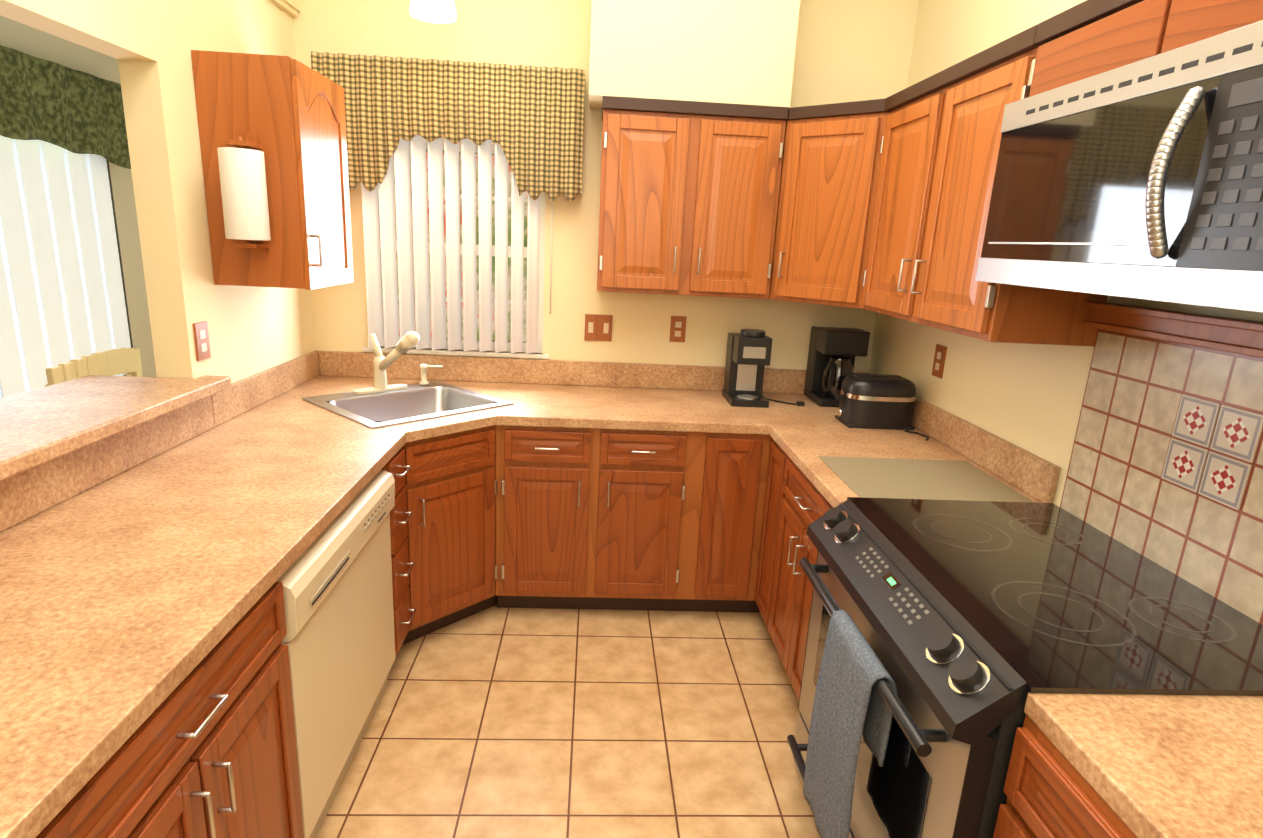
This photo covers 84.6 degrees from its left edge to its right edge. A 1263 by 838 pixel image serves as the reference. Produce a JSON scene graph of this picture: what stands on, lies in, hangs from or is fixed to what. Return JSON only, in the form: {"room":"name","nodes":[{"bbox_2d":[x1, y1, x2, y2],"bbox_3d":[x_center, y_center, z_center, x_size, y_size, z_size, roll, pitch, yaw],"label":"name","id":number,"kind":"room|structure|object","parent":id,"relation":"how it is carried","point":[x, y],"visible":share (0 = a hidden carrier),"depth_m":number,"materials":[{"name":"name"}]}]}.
{"room":"kitchen","nodes":[
{"label":"kitchen","id":0,"kind":"room"},
{"bbox_2d":[0,15,156,376],"bbox_3d":[-3.835,-0.805,2.396,0.120,3.200,7.420,2,14,-3],"label":"wall","id":1,"kind":"structure","parent":0,"point":[25,39],"depth_m":5.32,"materials":[{"name":"beige paint"}]},
{"bbox_2d":[0,45,130,168],"bbox_3d":[-3.727,-1.791,3.733,0.175,0.591,2.912,2,14,-3],"label":"valance","id":2,"kind":"object","parent":1,"relation":"attached to","point":[69,109],"visible":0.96,"depth_m":4.47,"materials":[{"name":"green fabric"}]},
{"bbox_2d":[0,135,132,398],"bbox_3d":[-3.838,-0.674,4.053,0.066,2.120,2.620,2,14,-3],"label":"vertical blinds","id":3,"kind":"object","parent":1,"relation":"in","point":[63,298],"depth_m":4.60,"materials":[{"name":"white"}]},
{"bbox_2d":[0,0,314,383],"bbox_3d":[-1.508,-0.723,2.532,0.115,3.200,7.420,2,14,-3],"label":"wall","id":4,"kind":"structure","parent":0,"point":[149,45],"depth_m":2.23,"materials":[{"name":"beige paint"}]},
{"bbox_2d":[0,375,231,480],"bbox_3d":[-1.524,0.154,1.248,0.425,0.040,2.300,2,14,-3],"label":"bar","id":5,"kind":"object","parent":4,"relation":"on","point":[39,426],"visible":1,"depth_m":1.88,"materials":[{"name":"laminate"}]},
{"bbox_2d":[193,321,210,360],"bbox_3d":[-1.450,-0.264,2.344,0.010,0.125,0.075,2,14,-3],"label":"outlet","id":6,"kind":"object","parent":4,"relation":"attached to","point":[201,339],"visible":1,"depth_m":2.33,"materials":[{"name":"brown wood"}]},
{"bbox_2d":[191,50,353,289],"bbox_3d":[-1.265,-0.875,2.551,0.356,0.746,0.460,2,14,-3],"label":"upper cabinet","id":7,"kind":"object","parent":4,"relation":"attached to","point":[288,111],"visible":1,"depth_m":2.36,"materials":[{"name":"brown wood"}]},
{"bbox_2d":[217,133,270,257],"bbox_3d":[-1.267,-0.733,2.276,0.132,0.400,0.140,2,14,-3],"label":"paper towel holder","id":8,"kind":"object","parent":7,"relation":"attached to","point":[242,172],"visible":1,"depth_m":2.23,"materials":[{"name":"white paper"}]},
{"bbox_2d":[271,0,300,16],"bbox_3d":[-1.320,-1.209,0.899,0.034,0.060,4.229,2,14,-3],"label":"trim","id":9,"kind":"structure","parent":4,"relation":"attached to","point":[292,8],"depth_m":2.87,"materials":[{"name":"beige paint"}]},
{"bbox_2d":[0,350,1059,531],"bbox_3d":[-0.087,0.175,1.820,2.696,0.142,3.258,2,14,-3],"label":"backsplash","id":10,"kind":"structure","parent":4,"relation":"attached to","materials":[{"name":"laminate"}]},
{"bbox_2d":[316,604,820,837],"bbox_3d":[-1.345,0.862,2.951,5.270,0.060,7.420,2,14,-3],"label":"floor","id":11,"kind":"structure","parent":0,"point":[495,721],"depth_m":2.31,"materials":[{"name":"tile"}]},
{"bbox_2d":[36,801,75,837],"bbox_3d":[-1.057,0.993,0.641,0.644,0.864,0.660,2,14,-3],"label":"base cabinet","id":12,"kind":"object","parent":11,"relation":"on","point":[61,826],"depth_m":0.90,"materials":[{"name":"brown wood"}]},
{"bbox_2d":[45,348,142,386],"bbox_3d":[-2.104,0.304,2.572,0.452,1.135,0.460,2,14,-3],"label":"chair","id":13,"kind":"object","parent":11,"relation":"on","point":[115,361],"visible":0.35,"depth_m":2.42,"materials":[{"name":"beige paint"}]},
{"bbox_2d":[71,581,303,837],"bbox_3d":[-1.086,0.841,1.224,0.644,0.864,0.810,2,14,-3],"label":"base cabinet","id":14,"kind":"object","parent":11,"relation":"on","point":[207,749],"depth_m":1.27,"materials":[{"name":"brown wood"}]},
{"bbox_2d":[277,470,394,837],"bbox_3d":[-1.111,0.639,2.005,0.652,0.855,0.796,2,14,-3],"label":"dishwasher","id":15,"kind":"object","parent":11,"relation":"on","point":[335,579],"visible":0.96,"depth_m":1.90,"materials":[{"name":"beige"}]},
{"bbox_2d":[381,448,415,654],"bbox_3d":[-1.132,0.515,2.484,0.676,0.864,0.186,2,14,-3],"label":"base cabinet","id":16,"kind":"object","parent":11,"relation":"on","point":[395,466],"visible":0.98,"depth_m":2.47,"materials":[{"name":"brown wood"}]},
{"bbox_2d":[0,350,459,837],"bbox_3d":[-1.089,0.160,1.767,0.690,0.183,3.258,2,14,-3],"label":"countertop","id":17,"kind":"structure","parent":16,"relation":"on","point":[144,566],"depth_m":1.53,"materials":[{"name":"laminate"}]},
{"bbox_2d":[302,331,513,428],"bbox_3d":[-0.928,-0.123,2.892,0.580,0.473,0.640,15,19,40],"label":"sink","id":18,"kind":"object","parent":17,"relation":"in","point":[381,403],"visible":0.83,"depth_m":3.01,"materials":[{"name":"silver metal"}]},
{"bbox_2d":[353,331,419,394],"bbox_3d":[-1.045,-0.256,3.004,0.297,0.282,0.232,2,14,-3],"label":"faucet","id":19,"kind":"object","parent":18,"relation":"on","point":[381,363],"depth_m":3.00,"materials":[{"name":"beige plastic"}]},
{"bbox_2d":[419,364,442,385],"bbox_3d":[-0.926,-0.205,3.200,0.107,0.098,0.044,2,14,-3],"label":"soap dispenser","id":20,"kind":"object","parent":18,"relation":"on","point":[423,367],"depth_m":3.19,"materials":[{"name":"beige plastic"}]},
{"bbox_2d":[402,425,497,644],"bbox_3d":[-1.030,0.382,3.021,0.932,0.864,0.914,2,14,-3],"label":"base cabinet","id":21,"kind":"object","parent":11,"relation":"on","point":[450,484],"visible":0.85,"depth_m":2.72,"materials":[{"name":"brown wood"}]},
{"bbox_2d":[495,425,702,610],"bbox_3d":[-0.175,0.378,3.207,0.816,0.864,0.634,2,14,-3],"label":"base cabinet","id":22,"kind":"object","parent":11,"relation":"on","point":[604,519],"depth_m":2.89,"materials":[{"name":"brown wood"}]},
{"bbox_2d":[416,356,918,450],"bbox_3d":[0.201,-0.071,2.965,2.006,0.160,0.948,2,14,-3],"label":"countertop","id":23,"kind":"structure","parent":22,"relation":"on","point":[543,393],"depth_m":3.18,"materials":[{"name":"laminate"}]},
{"bbox_2d":[722,329,771,407],"bbox_3d":[0.534,-0.246,3.191,0.170,0.335,0.240,2,14,-3],"label":"coffee brewer","id":24,"kind":"object","parent":23,"relation":"on","point":[748,355],"visible":1,"depth_m":3.14,"materials":[{"name":"black plastic"}]},
{"bbox_2d":[766,398,804,405],"bbox_3d":[0.694,-0.089,3.249,0.245,0.018,0.042,12,17,31],"label":"power cord","id":25,"kind":"object","parent":23,"relation":"on","point":[799,403],"depth_m":3.20,"materials":[{"name":"black plastic"}]},
{"bbox_2d":[804,326,869,406],"bbox_3d":[0.966,-0.251,3.264,0.200,0.350,0.278,2,14,-3],"label":"coffee maker","id":26,"kind":"object","parent":23,"relation":"on","point":[833,352],"visible":0.9,"depth_m":3.19,"materials":[{"name":"black plastic"}]},
{"bbox_2d":[834,373,915,429],"bbox_3d":[1.012,-0.079,2.901,0.322,0.202,0.194,2,14,-3],"label":"toaster","id":27,"kind":"object","parent":23,"relation":"on","point":[874,401],"visible":1,"depth_m":2.82,"materials":[{"name":"black plastic"}]},
{"bbox_2d":[905,430,928,440],"bbox_3d":[1.146,0.064,2.762,0.042,0.008,0.139,-1,15,-15],"label":"power cord","id":28,"kind":"object","parent":23,"relation":"on","point":[927,437],"depth_m":2.78,"materials":[{"name":"black plastic"}]},
{"bbox_2d":[687,432,766,611],"bbox_3d":[0.367,0.397,3.238,0.272,0.864,0.634,2,14,-3],"label":"base cabinet","id":29,"kind":"object","parent":11,"relation":"on","point":[729,497],"depth_m":2.93,"materials":[{"name":"brown wood"}]},
{"bbox_2d":[751,435,772,612],"bbox_3d":[0.801,0.412,3.264,0.702,0.864,0.634,2,14,-3],"label":"base cabinet","id":30,"kind":"object","parent":11,"relation":"on","point":[754,608],"depth_m":2.95,"materials":[{"name":"brown wood"}]},
{"bbox_2d":[754,440,832,699],"bbox_3d":[0.859,0.597,2.555,0.656,0.864,0.870,2,14,-3],"label":"base cabinet","id":31,"kind":"object","parent":11,"relation":"on","point":[796,503],"visible":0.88,"depth_m":2.53,"materials":[{"name":"brown wood"}]},
{"bbox_2d":[768,390,1059,507],"bbox_3d":[0.905,0.107,2.408,0.652,0.160,0.827,2,14,-3],"label":"countertop","id":32,"kind":"structure","parent":31,"relation":"on","point":[812,431],"depth_m":2.52,"materials":[{"name":"laminate"}]},
{"bbox_2d":[819,456,1034,502],"bbox_3d":[0.926,0.192,2.230,0.530,0.004,0.415,2,14,-3],"label":"cutting mat","id":33,"kind":"object","parent":32,"relation":"on","point":[861,477],"visible":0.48,"depth_m":2.21,"materials":[{"name":"brown plastic"}]},
{"bbox_2d":[787,497,1262,837],"bbox_3d":[0.848,0.778,1.703,0.782,0.897,0.880,2,14,-3],"label":"range","id":34,"kind":"object","parent":11,"relation":"on","point":[945,638],"visible":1,"depth_m":1.47,"materials":[{"name":"black"}]},
{"bbox_2d":[803,609,896,837],"bbox_3d":[0.498,0.747,1.618,0.071,0.524,0.267,2,14,-3],"label":"towel","id":35,"kind":"object","parent":34,"relation":"hanging from","point":[848,704],"depth_m":1.57,"materials":[{"name":"grey fabric"}]},
{"bbox_2d":[993,714,1136,837],"bbox_3d":[0.942,1.035,0.868,0.656,0.864,0.887,2,14,-3],"label":"base cabinet","id":36,"kind":"object","parent":11,"relation":"on","point":[1049,791],"visible":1,"depth_m":1.09,"materials":[{"name":"brown wood"}]},
{"bbox_2d":[1024,692,1262,837],"bbox_3d":[0.997,0.598,0.757,0.628,0.040,0.887,2,14,-3],"label":"countertop","id":37,"kind":"structure","parent":36,"relation":"on","point":[1168,766],"depth_m":1.03,"materials":[{"name":"laminate"}]},
{"bbox_2d":[293,0,918,372],"bbox_3d":[-0.135,-0.852,3.300,2.935,3.200,0.120,2,14,-3],"label":"wall","id":38,"kind":"structure","parent":0,"point":[852,50],"depth_m":3.13,"materials":[{"name":"beige paint"}]},
{"bbox_2d":[311,51,585,201],"bbox_3d":[-0.784,-1.257,3.031,1.146,0.545,0.134,2,14,-3],"label":"plaid valance","id":39,"kind":"object","parent":38,"relation":"attached to","point":[529,120],"visible":0.83,"depth_m":2.97,"materials":[{"name":"fabric"}]},
{"bbox_2d":[363,140,548,358],"bbox_3d":[-0.819,-0.790,3.263,0.880,0.968,0.118,2,14,-3],"label":"window","id":40,"kind":"structure","parent":38,"relation":"in","point":[541,292],"depth_m":3.30,"materials":[{"name":"white paint"}]},
{"bbox_2d":[361,135,552,353],"bbox_3d":[-0.803,-0.817,3.158,0.878,1.013,0.075,2,14,-3],"label":"vertical blinds","id":41,"kind":"object","parent":40,"relation":"attached to","point":[375,263],"visible":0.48,"depth_m":3.17,"materials":[{"name":"beige"}]},
{"bbox_2d":[584,314,612,340],"bbox_3d":[-0.159,-0.439,3.336,0.131,0.125,0.016,2,14,-3],"label":"light switch","id":42,"kind":"object","parent":38,"relation":"attached to","point":[598,327],"visible":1,"depth_m":3.33,"materials":[{"name":"brown wood"}]},
{"bbox_2d":[670,316,686,341],"bbox_3d":[0.225,-0.435,3.359,0.075,0.125,0.010,2,14,-3],"label":"outlet","id":43,"kind":"object","parent":38,"relation":"attached to","point":[678,329],"visible":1,"depth_m":3.36,"materials":[{"name":"brown wood"}]},
{"bbox_2d":[597,96,788,298],"bbox_3d":[0.237,-0.946,3.046,0.759,0.775,0.356,2,14,-3],"label":"upper cabinet","id":44,"kind":"object","parent":38,"relation":"attached to","point":[689,194],"visible":1,"depth_m":2.90,"materials":[{"name":"brown wood"}]},
{"bbox_2d":[769,98,889,308],"bbox_3d":[0.930,-0.890,2.964,0.609,0.775,0.609,2,14,-3],"label":"upper cabinet","id":45,"kind":"object","parent":38,"relation":"attached to","point":[831,158],"visible":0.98,"depth_m":2.79,"materials":[{"name":"brown wood"}]},
{"bbox_2d":[589,0,799,109],"bbox_3d":[0.255,-1.830,2.835,0.820,1.038,0.324,2,14,-3],"label":"soffit","id":46,"kind":"structure","parent":0,"point":[740,52],"depth_m":2.76,"materials":[{"name":"beige paint"}]},
{"bbox_2d":[869,0,1262,506],"bbox_3d":[1.376,-0.240,1.217,0.120,3.200,4.360,2,14,-3],"label":"wall","id":47,"kind":"structure","parent":0,"point":[1027,397],"depth_m":2.42,"materials":[{"name":"beige paint"}]},
{"bbox_2d":[932,344,946,377],"bbox_3d":[1.221,-0.230,2.753,0.010,0.125,0.075,2,14,-3],"label":"outlet","id":48,"kind":"object","parent":47,"relation":"attached to","point":[939,360],"visible":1,"depth_m":2.74,"materials":[{"name":"brown wood"}]},
{"bbox_2d":[862,24,1107,345],"bbox_3d":[1.092,-0.694,2.231,0.356,0.775,0.916,2,14,-3],"label":"upper cabinet","id":49,"kind":"object","parent":47,"relation":"attached to","point":[940,144],"visible":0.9,"depth_m":2.06,"materials":[{"name":"brown wood"}]},
{"bbox_2d":[1028,0,1262,96],"bbox_3d":[1.163,-0.760,1.308,0.327,0.180,0.838,2,14,-3],"label":"upper cabinet","id":50,"kind":"object","parent":47,"relation":"attached to","point":[1085,39],"visible":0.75,"depth_m":1.42,"materials":[{"name":"brown wood"}]},
{"bbox_2d":[975,20,1262,312],"bbox_3d":[1.095,-0.462,1.382,0.434,0.430,0.834,2,14,-3],"label":"microwave","id":51,"kind":"object","parent":50,"relation":"attached to","point":[1142,179],"visible":1,"depth_m":1.28,"materials":[{"name":"black"}]},
{"bbox_2d":[1060,329,1262,624],"bbox_3d":[1.309,0.294,0.923,0.010,0.575,2.130,2,14,-3],"label":"tile backsplash","id":52,"kind":"structure","parent":47,"relation":"attached to","point":[1117,487],"depth_m":1.66,"materials":[{"name":"beige tile"}]},
{"bbox_2d":[1161,438,1208,491],"bbox_3d":[1.269,0.105,1.593,0.004,0.099,0.099,2,14,-3],"label":"decorative tile","id":53,"kind":"structure","parent":52,"relation":"attached to","point":[1184,464],"depth_m":1.59,"materials":[{"name":"beige tile"}]},
{"bbox_2d":[1172,394,1220,447],"bbox_3d":[1.274,0.003,1.567,0.004,0.099,0.099,2,14,-3],"label":"decorative tile","id":54,"kind":"structure","parent":52,"relation":"attached to","point":[1196,420],"depth_m":1.56,"materials":[{"name":"beige tile"}]},
{"bbox_2d":[1198,451,1251,509],"bbox_3d":[1.274,0.131,1.492,0.004,0.099,0.099,2,14,-3],"label":"decorative tile","id":55,"kind":"structure","parent":52,"relation":"attached to","point":[1224,480],"depth_m":1.49,"materials":[{"name":"beige tile"}]},
{"bbox_2d":[1210,405,1262,462],"bbox_3d":[1.280,0.029,1.466,0.004,0.099,0.099,2,14,-3],"label":"decorative tile","id":56,"kind":"structure","parent":52,"relation":"attached to","point":[1237,433],"depth_m":1.46,"materials":[{"name":"beige tile"}]},
{"bbox_2d":[1082,301,1262,357],"bbox_3d":[1.288,-0.065,1.030,0.064,0.065,1.740,2,14,-3],"label":"trim","id":57,"kind":"structure","parent":47,"relation":"attached to","point":[1237,336],"depth_m":1.56,"materials":[{"name":"brown wood"}]},
{"bbox_3d":[-1.186,-2.292,2.140,5.270,0.060,7.420,2,14,-3],"label":"ceiling","id":58,"kind":"structure","parent":0,"visible":0},
{"bbox_2d":[410,0,455,23],"bbox_3d":[-0.713,-1.891,2.464,0.166,0.831,0.166,2,14,-3],"label":"pendant lamp","id":59,"kind":"object","parent":58,"relation":"hanging from","point":[438,11],"visible":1,"depth_m":2.54,"materials":[{"name":"white glass"}]}
]}

